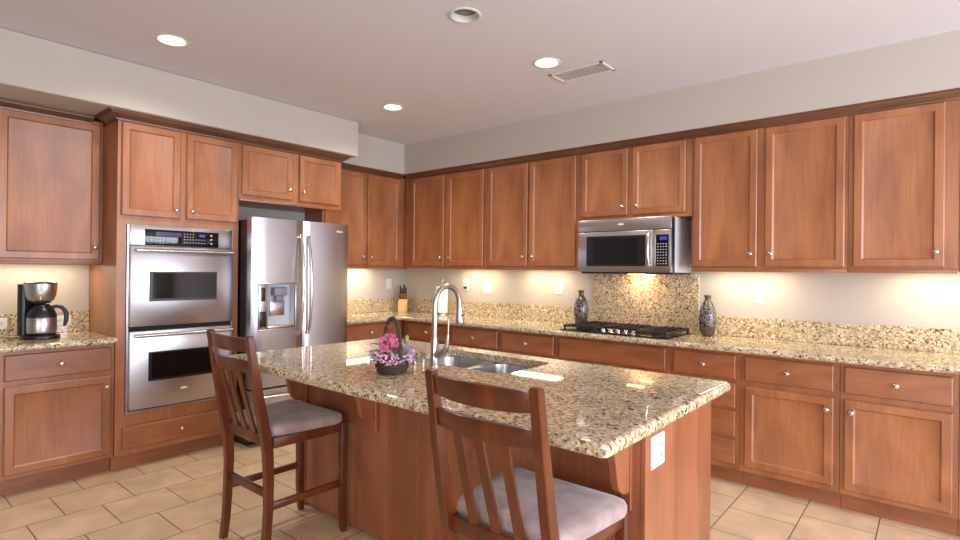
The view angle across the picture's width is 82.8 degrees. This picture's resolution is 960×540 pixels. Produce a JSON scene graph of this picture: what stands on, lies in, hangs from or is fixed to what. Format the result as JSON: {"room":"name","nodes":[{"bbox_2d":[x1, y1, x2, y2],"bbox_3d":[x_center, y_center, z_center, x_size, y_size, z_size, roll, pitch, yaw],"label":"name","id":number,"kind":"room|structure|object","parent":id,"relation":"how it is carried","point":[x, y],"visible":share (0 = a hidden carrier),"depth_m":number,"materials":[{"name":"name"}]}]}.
{"room":"kitchen","nodes":[
{"label":"kitchen","id":0,"kind":"room"},
{"bbox_2d":[0,207,404,313],"bbox_3d":[-3.489,-0.024,3.415,0.120,2.753,8.220,1,0,40],"label":"wall","id":1,"kind":"structure","parent":0,"point":[72,280],"depth_m":3.99,"materials":[{"name":"paint"}]},
{"bbox_2d":[0,311,88,335],"bbox_3d":[-3.096,0.370,3.777,0.020,0.146,0.646,1,0,40],"label":"backsplash","id":2,"kind":"structure","parent":1,"relation":"attached to","point":[79,319],"depth_m":3.92,"materials":[{"name":"stone"}]},
{"bbox_2d":[0,108,103,264],"bbox_3d":[-2.948,-0.539,3.689,0.348,1.004,0.605,1,0,40],"label":"upper cabinet","id":3,"kind":"object","parent":1,"relation":"attached to","point":[51,168],"visible":0.98,"depth_m":3.60,"materials":[{"name":"brown wood"}]},
{"bbox_2d":[239,143,341,212],"bbox_3d":[-1.797,-0.772,4.831,0.644,0.454,0.959,1,0,40],"label":"upper cabinet","id":4,"kind":"object","parent":1,"relation":"attached to","point":[271,179],"visible":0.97,"depth_m":4.61,"materials":[{"name":"brown wood"}]},
{"bbox_2d":[0,97,403,179],"bbox_3d":[-1.812,-1.029,4.561,0.365,0.058,3.395,1,0,40],"label":"crown molding","id":5,"kind":"structure","parent":4,"relation":"attached to","point":[109,115],"depth_m":3.92,"materials":[{"name":"brown wood"}]},
{"bbox_2d":[305,169,405,268],"bbox_3d":[-1.175,-0.516,5.809,0.348,1.004,1.342,1,0,40],"label":"upper cabinet","id":6,"kind":"object","parent":1,"relation":"attached to","point":[373,207],"visible":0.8,"depth_m":5.64,"materials":[{"name":"brown wood"}]},
{"bbox_2d":[386,279,391,288],"bbox_3d":[-1.039,0.160,6.242,0.009,0.115,0.075,1,0,40],"label":"light switch","id":7,"kind":"object","parent":1,"relation":"attached to","point":[389,281],"visible":1,"depth_m":6.24,"materials":[{"name":"white plastic"}]},
{"bbox_2d":[0,0,959,144],"bbox_3d":[-0.368,-1.433,0.818,8.220,0.120,8.220,1,0,40],"label":"ceiling","id":8,"kind":"structure","parent":0,"point":[346,59],"depth_m":3.26,"materials":[{"name":"paint"}]},
{"bbox_2d":[154,34,188,46],"bbox_3d":[-1.853,-1.389,3.278,0.182,0.024,0.182,1,0,40],"label":"recessed light","id":9,"kind":"object","parent":8,"relation":"in","point":[168,39],"visible":0.92,"depth_m":3.31,"materials":[{"name":"white glass"}]},
{"bbox_2d":[382,104,403,110],"bbox_3d":[-0.731,-1.375,4.578,0.182,0.024,0.182,1,0,40],"label":"recessed light","id":10,"kind":"object","parent":8,"relation":"in","point":[393,107],"visible":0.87,"depth_m":4.61,"materials":[{"name":"white glass"}]},
{"bbox_2d":[448,7,481,22],"bbox_3d":[-0.080,-1.378,2.919,0.182,0.036,0.182,1,0,40],"label":"recessed light","id":11,"kind":"object","parent":8,"relation":"in","point":[460,14],"visible":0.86,"depth_m":2.96,"materials":[{"name":"white plastic"}]},
{"bbox_2d":[533,57,560,67],"bbox_3d":[0.439,-1.365,3.569,0.182,0.024,0.182,1,0,40],"label":"recessed light","id":12,"kind":"object","parent":8,"relation":"in","point":[545,62],"visible":0.88,"depth_m":3.59,"materials":[{"name":"white glass"}]},
{"bbox_2d":[549,61,614,82],"bbox_3d":[0.694,-1.351,3.728,0.405,0.010,0.197,1,0,40],"label":"ceiling vent","id":13,"kind":"object","parent":8,"relation":"in","point":[600,67],"visible":1,"depth_m":3.72,"materials":[{"name":"white plastic"}]},
{"bbox_2d":[0,440,959,539],"bbox_3d":[-0.398,1.419,0.812,8.220,0.080,8.220,1,0,40],"label":"floor","id":14,"kind":"structure","parent":0,"point":[179,497],"depth_m":3.10,"materials":[{"name":"tile"}]},
{"bbox_2d":[0,344,113,495],"bbox_3d":[-2.856,0.922,3.596,0.628,0.874,0.605,1,0,40],"label":"base cabinet","id":15,"kind":"object","parent":14,"relation":"on","point":[57,405],"visible":0.98,"depth_m":3.41,"materials":[{"name":"brown wood"}]},
{"bbox_2d":[0,311,117,352],"bbox_3d":[-2.856,0.392,3.575,0.648,0.184,0.646,1,0,40],"label":"countertop","id":16,"kind":"structure","parent":15,"relation":"on","point":[77,334],"depth_m":3.60,"materials":[{"name":"stone"}]},
{"bbox_2d":[0,318,6,328],"bbox_3d":[-3.212,0.358,3.616,0.008,0.075,0.115,1,0,40],"label":"wall outlet","id":17,"kind":"object","parent":16,"relation":"attached to","point":[3,321],"visible":1,"depth_m":3.64,"materials":[{"name":"white plastic"}]},
{"bbox_2d":[17,281,60,339],"bbox_3d":[-2.877,0.259,3.561,0.236,0.371,0.212,1,0,40],"label":"coffee maker","id":18,"kind":"object","parent":16,"relation":"on","point":[29,293],"visible":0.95,"depth_m":3.50,"materials":[{"name":"black plastic"}]},
{"bbox_2d":[26,304,68,334],"bbox_3d":[-2.844,0.319,3.579,0.161,0.198,0.217,1,0,40],"label":"coffee carafe","id":19,"kind":"object","parent":18,"relation":"on","point":[41,319],"visible":1,"depth_m":3.51,"materials":[{"name":"silver metal"}]},
{"bbox_2d":[57,315,71,325],"bbox_3d":[-2.984,0.361,3.888,0.008,0.075,0.115,1,0,40],"label":"wall outlet","id":20,"kind":"object","parent":16,"relation":"attached to","point":[60,318],"visible":0.52,"depth_m":3.89,"materials":[{"name":"white plastic"}]},
{"bbox_2d":[89,120,238,470],"bbox_3d":[-2.381,0.179,4.143,0.644,2.370,0.828,1,0,40],"label":"tall cabinet","id":21,"kind":"object","parent":14,"relation":"on","point":[152,175],"visible":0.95,"depth_m":3.85,"materials":[{"name":"brown wood"}]},
{"bbox_2d":[124,224,233,414],"bbox_3d":[-2.344,0.336,4.115,0.642,1.293,0.722,1,0,40],"label":"double oven","id":22,"kind":"object","parent":21,"relation":"in","point":[179,280],"visible":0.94,"depth_m":3.89,"materials":[{"name":"grey metal"}]},
{"bbox_2d":[206,329,347,539],"bbox_3d":[-1.047,0.838,2.801,0.483,1.075,0.576,1,0,40],"label":"bar stool","id":23,"kind":"object","parent":14,"relation":"on","point":[292,421],"visible":1,"depth_m":2.70,"materials":[{"name":"brown wood"}]},
{"bbox_2d":[234,217,347,445],"bbox_3d":[-1.726,0.483,4.724,0.849,1.779,0.892,1,0,40],"label":"refrigerator","id":24,"kind":"object","parent":14,"relation":"on","point":[293,274],"visible":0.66,"depth_m":4.40,"materials":[{"name":"grey metal"}]},
{"bbox_2d":[347,320,403,341],"bbox_3d":[-1.083,0.945,5.716,0.628,0.874,1.342,1,0,40],"label":"base cabinet","id":25,"kind":"object","parent":14,"relation":"on","point":[374,330],"visible":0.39,"depth_m":5.29,"materials":[{"name":"brown wood"}]},
{"bbox_2d":[347,274,959,374],"bbox_3d":[0.899,0.275,4.048,5.798,0.500,1.368,1,0,40],"label":"countertop","id":26,"kind":"structure","parent":25,"relation":"on","point":[670,300],"depth_m":4.14,"materials":[{"name":"stone"}]},
{"bbox_2d":[398,294,407,311],"bbox_3d":[-0.875,0.372,6.192,0.100,0.198,0.154,1,0,-5],"label":"knife block","id":27,"kind":"object","parent":26,"relation":"on","point":[402,303],"visible":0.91,"depth_m":6.13,"materials":[{"name":"brown wood"}]},
{"bbox_2d":[438,279,448,314],"bbox_3d":[-0.410,0.284,5.842,0.156,0.382,0.156,1,0,40],"label":"paper towel holder","id":28,"kind":"object","parent":26,"relation":"on","point":[441,280],"visible":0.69,"depth_m":5.79,"materials":[{"name":"silver metal"}]},
{"bbox_2d":[436,286,447,312],"bbox_3d":[-0.410,0.318,5.842,0.128,0.280,0.128,1,0,40],"label":"paper towel roll","id":29,"kind":"object","parent":28,"relation":"on","point":[443,298],"visible":0.57,"depth_m":5.79,"materials":[{"name":"white paper"}]},
{"bbox_2d":[574,290,587,322],"bbox_3d":[0.880,0.332,4.743,0.126,0.310,0.126,1,0,40],"label":"vase","id":30,"kind":"object","parent":26,"relation":"on","point":[581,305],"visible":0.84,"depth_m":4.70,"materials":[{"name":"ceramic"}]},
{"bbox_2d":[561,321,690,339],"bbox_3d":[1.139,0.463,4.290,0.870,0.050,0.490,1,0,40],"label":"gas cooktop","id":31,"kind":"object","parent":26,"relation":"in","point":[623,329],"visible":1,"depth_m":4.19,"materials":[{"name":"black metal"}]},
{"bbox_2d":[699,295,716,335],"bbox_3d":[1.712,0.341,4.098,0.124,0.305,0.124,1,0,40],"label":"vase","id":32,"kind":"object","parent":26,"relation":"on","point":[707,314],"visible":1,"depth_m":4.06,"materials":[{"name":"ceramic"}]},
{"bbox_2d":[404,321,451,344],"bbox_3d":[-0.362,0.952,5.580,0.668,0.874,0.628,1,0,40],"label":"base cabinet","id":33,"kind":"object","parent":14,"relation":"on","point":[416,331],"visible":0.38,"depth_m":5.37,"materials":[{"name":"brown wood"}]},
{"bbox_2d":[451,325,500,351],"bbox_3d":[0.120,0.956,5.176,0.586,0.874,0.628,1,0,40],"label":"base cabinet","id":34,"kind":"object","parent":14,"relation":"on","point":[461,336],"visible":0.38,"depth_m":4.94,"materials":[{"name":"brown wood"}]},
{"bbox_2d":[226,338,730,539],"bbox_3d":[-0.143,0.901,2.656,2.262,0.968,1.206,1,0,40],"label":"kitchen island","id":35,"kind":"object","parent":14,"relation":"on","point":[602,420],"depth_m":2.35,"materials":[{"name":"beige stone"}]},
{"bbox_2d":[369,316,414,374],"bbox_3d":[-0.400,0.340,2.491,0.211,0.257,0.206,1,0,-34],"label":"wicker basket","id":36,"kind":"object","parent":35,"relation":"on","point":[388,365],"visible":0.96,"depth_m":2.43,"materials":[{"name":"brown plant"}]},
{"bbox_2d":[369,333,398,360],"bbox_3d":[-0.424,0.348,2.463,0.140,0.123,0.134,1,0,-27],"label":"bunch","id":37,"kind":"object","parent":36,"relation":"on","point":[389,341],"visible":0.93,"depth_m":2.45,"materials":[{"name":"pink plant"}]},
{"bbox_2d":[392,348,405,356],"bbox_3d":[-0.365,0.370,2.458,0.061,0.049,0.060,1,0,40],"label":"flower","id":38,"kind":"object","parent":36,"relation":"in","point":[395,350],"visible":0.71,"depth_m":2.44,"materials":[{"name":"grey plant"}]},
{"bbox_2d":[403,335,413,353],"bbox_3d":[-0.342,0.341,2.500,0.080,0.089,0.079,1,0,40],"label":"bloom","id":39,"kind":"object","parent":36,"relation":"on","point":[406,339],"visible":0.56,"depth_m":2.49,"materials":[{"name":"plant"}]},
{"bbox_2d":[429,284,463,366],"bbox_3d":[-0.138,0.270,2.710,0.121,0.404,0.233,1,0,40],"label":"faucet","id":40,"kind":"object","parent":35,"relation":"on","point":[435,354],"visible":1,"depth_m":2.65,"materials":[{"name":"silver metal"}]},
{"bbox_2d":[418,356,532,372],"bbox_3d":[-0.035,0.604,2.864,0.748,0.182,0.460,1,0,40],"label":"sink","id":41,"kind":"object","parent":35,"relation":"in","point":[455,361],"visible":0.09,"depth_m":3.06,"materials":[{"name":"silver metal"}]},
{"bbox_2d":[650,431,664,470],"bbox_3d":[0.633,0.641,1.936,0.009,0.116,0.118,1,0,40],"label":"wall outlet","id":42,"kind":"object","parent":35,"relation":"attached to","point":[657,451],"visible":1,"depth_m":1.92,"materials":[{"name":"white plastic"}]},
{"bbox_2d":[425,368,629,539],"bbox_3d":[0.154,0.849,1.759,0.483,1.075,0.576,1,0,40],"label":"bar stool","id":43,"kind":"object","parent":14,"relation":"on","point":[524,504],"visible":1,"depth_m":1.62,"materials":[{"name":"brown wood"}]},
{"bbox_2d":[500,330,557,358],"bbox_3d":[0.569,0.960,4.800,0.580,0.874,0.628,1,0,40],"label":"base cabinet","id":44,"kind":"object","parent":14,"relation":"on","point":[522,343],"visible":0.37,"depth_m":4.56,"materials":[{"name":"brown wood"}]},
{"bbox_2d":[557,336,669,373],"bbox_3d":[1.146,0.965,4.318,0.920,0.874,0.628,1,0,40],"label":"base cabinet","id":45,"kind":"object","parent":14,"relation":"on","point":[637,356],"visible":0.06,"depth_m":4.07,"materials":[{"name":"brown wood"}]},
{"bbox_2d":[670,346,742,483],"bbox_3d":[1.676,0.970,3.874,0.458,0.874,0.628,1,0,40],"label":"base cabinet","id":46,"kind":"object","parent":14,"relation":"on","point":[706,364],"visible":0.28,"depth_m":3.59,"materials":[{"name":"brown wood"}]},
{"bbox_2d":[740,353,840,506],"bbox_3d":[2.059,0.973,3.553,0.538,0.874,0.628,1,0,40],"label":"base cabinet","id":47,"kind":"object","parent":14,"relation":"on","point":[790,407],"visible":0.95,"depth_m":3.33,"materials":[{"name":"brown wood"}]},
{"bbox_2d":[839,363,958,535],"bbox_3d":[2.467,0.977,3.212,0.521,0.874,0.628,1,0,40],"label":"base cabinet","id":48,"kind":"object","parent":14,"relation":"on","point":[899,461],"visible":0.97,"depth_m":2.99,"materials":[{"name":"brown wood"}]},
{"bbox_2d":[958,375,959,535],"bbox_3d":[3.010,0.981,2.757,0.893,0.874,0.628,1,0,40],"label":"base cabinet","id":49,"kind":"object","parent":14,"relation":"on","point":[959,375],"visible":0.3,"depth_m":2.84,"materials":[{"name":"brown wood"}]},
{"bbox_2d":[0,27,959,177],"bbox_3d":[-0.418,-1.210,2.148,6.200,0.322,6.000,1,0,40],"label":"soffit","id":50,"kind":"structure","parent":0,"point":[931,63],"depth_m":3.80,"materials":[{"name":"paint"}]},
{"bbox_2d":[405,220,959,329],"bbox_3d":[2.262,0.037,3.882,8.100,2.753,0.120,1,0,40],"label":"wall","id":51,"kind":"structure","parent":0,"point":[924,300],"depth_m":3.86,"materials":[{"name":"paint"}]},
{"bbox_2d":[404,168,486,269],"bbox_3d":[-0.300,-0.507,5.726,1.152,1.004,0.348,1,0,40],"label":"upper cabinet","id":52,"kind":"object","parent":51,"relation":"attached to","point":[446,216],"visible":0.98,"depth_m":5.60,"materials":[{"name":"brown wood"}]},
{"bbox_2d":[404,87,959,179],"bbox_3d":[1.277,-0.999,4.218,5.455,0.054,0.044,1,0,40],"label":"crown molding","id":53,"kind":"structure","parent":52,"relation":"attached to","point":[948,94],"depth_m":3.83,"materials":[{"name":"brown wood"}]},
{"bbox_2d":[463,280,468,289],"bbox_3d":[-0.149,0.160,5.814,0.075,0.115,0.008,1,0,40],"label":"wall outlet","id":54,"kind":"object","parent":51,"relation":"attached to","point":[466,282],"visible":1,"depth_m":5.81,"materials":[{"name":"white plastic"}]},
{"bbox_2d":[483,283,492,293],"bbox_3d":[0.080,0.189,5.622,0.118,0.115,0.009,1,0,40],"label":"light switch","id":55,"kind":"object","parent":51,"relation":"attached to","point":[488,287],"visible":1,"depth_m":5.61,"materials":[{"name":"white plastic"}]},
{"bbox_2d":[485,155,578,269],"bbox_3d":[0.528,-0.500,5.033,1.005,1.004,0.348,1,0,40],"label":"upper cabinet","id":56,"kind":"object","parent":51,"relation":"attached to","point":[533,207],"visible":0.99,"depth_m":4.89,"materials":[{"name":"brown wood"}]},
{"bbox_2d":[556,282,562,294],"bbox_3d":[0.736,0.172,5.074,0.075,0.115,0.008,1,0,40],"label":"wall outlet","id":57,"kind":"object","parent":51,"relation":"attached to","point":[559,285],"visible":1,"depth_m":5.07,"materials":[{"name":"white plastic"}]},
{"bbox_2d":[579,138,692,220],"bbox_3d":[1.280,-0.698,4.406,0.946,0.595,0.348,1,0,40],"label":"upper cabinet","id":58,"kind":"object","parent":51,"relation":"attached to","point":[651,180],"visible":0.96,"depth_m":4.26,"materials":[{"name":"brown wood"}]},
{"bbox_2d":[578,216,690,274],"bbox_3d":[1.217,-0.182,4.370,0.774,0.434,0.474,1,0,40],"label":"microwave","id":59,"kind":"object","parent":58,"relation":"attached to","point":[660,244],"visible":1,"depth_m":4.19,"materials":[{"name":"grey metal"}]},
{"bbox_2d":[347,298,959,353],"bbox_3d":[0.898,0.412,4.047,5.798,0.146,1.368,1,0,40],"label":"backsplash","id":60,"kind":"structure","parent":51,"relation":"attached to","point":[938,340],"depth_m":3.89,"materials":[{"name":"stone"}]},
{"bbox_2d":[753,288,764,303],"bbox_3d":[2.038,0.190,3.983,0.075,0.115,0.008,1,0,40],"label":"wall outlet","id":61,"kind":"object","parent":51,"relation":"attached to","point":[758,293],"visible":1,"depth_m":3.98,"materials":[{"name":"white plastic"}]},
{"bbox_2d":[692,115,848,272],"bbox_3d":[2.007,-0.487,3.795,0.953,1.004,0.348,1,0,40],"label":"upper cabinet","id":62,"kind":"object","parent":51,"relation":"attached to","point":[774,198],"visible":0.96,"depth_m":3.65,"materials":[{"name":"brown wood"}]},
{"bbox_2d":[848,99,959,273],"bbox_3d":[2.573,-0.482,3.322,0.518,1.004,0.348,1,0,40],"label":"upper cabinet","id":63,"kind":"object","parent":51,"relation":"attached to","point":[904,163],"visible":1,"depth_m":3.20,"materials":[{"name":"brown wood"}]},
{"bbox_2d":[959,170,959,273],"bbox_3d":[3.115,-0.478,2.868,0.893,1.004,0.348,1,0,40],"label":"upper cabinet","id":64,"kind":"object","parent":51,"relation":"attached to","point":[959,170],"visible":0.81,"depth_m":3.06,"materials":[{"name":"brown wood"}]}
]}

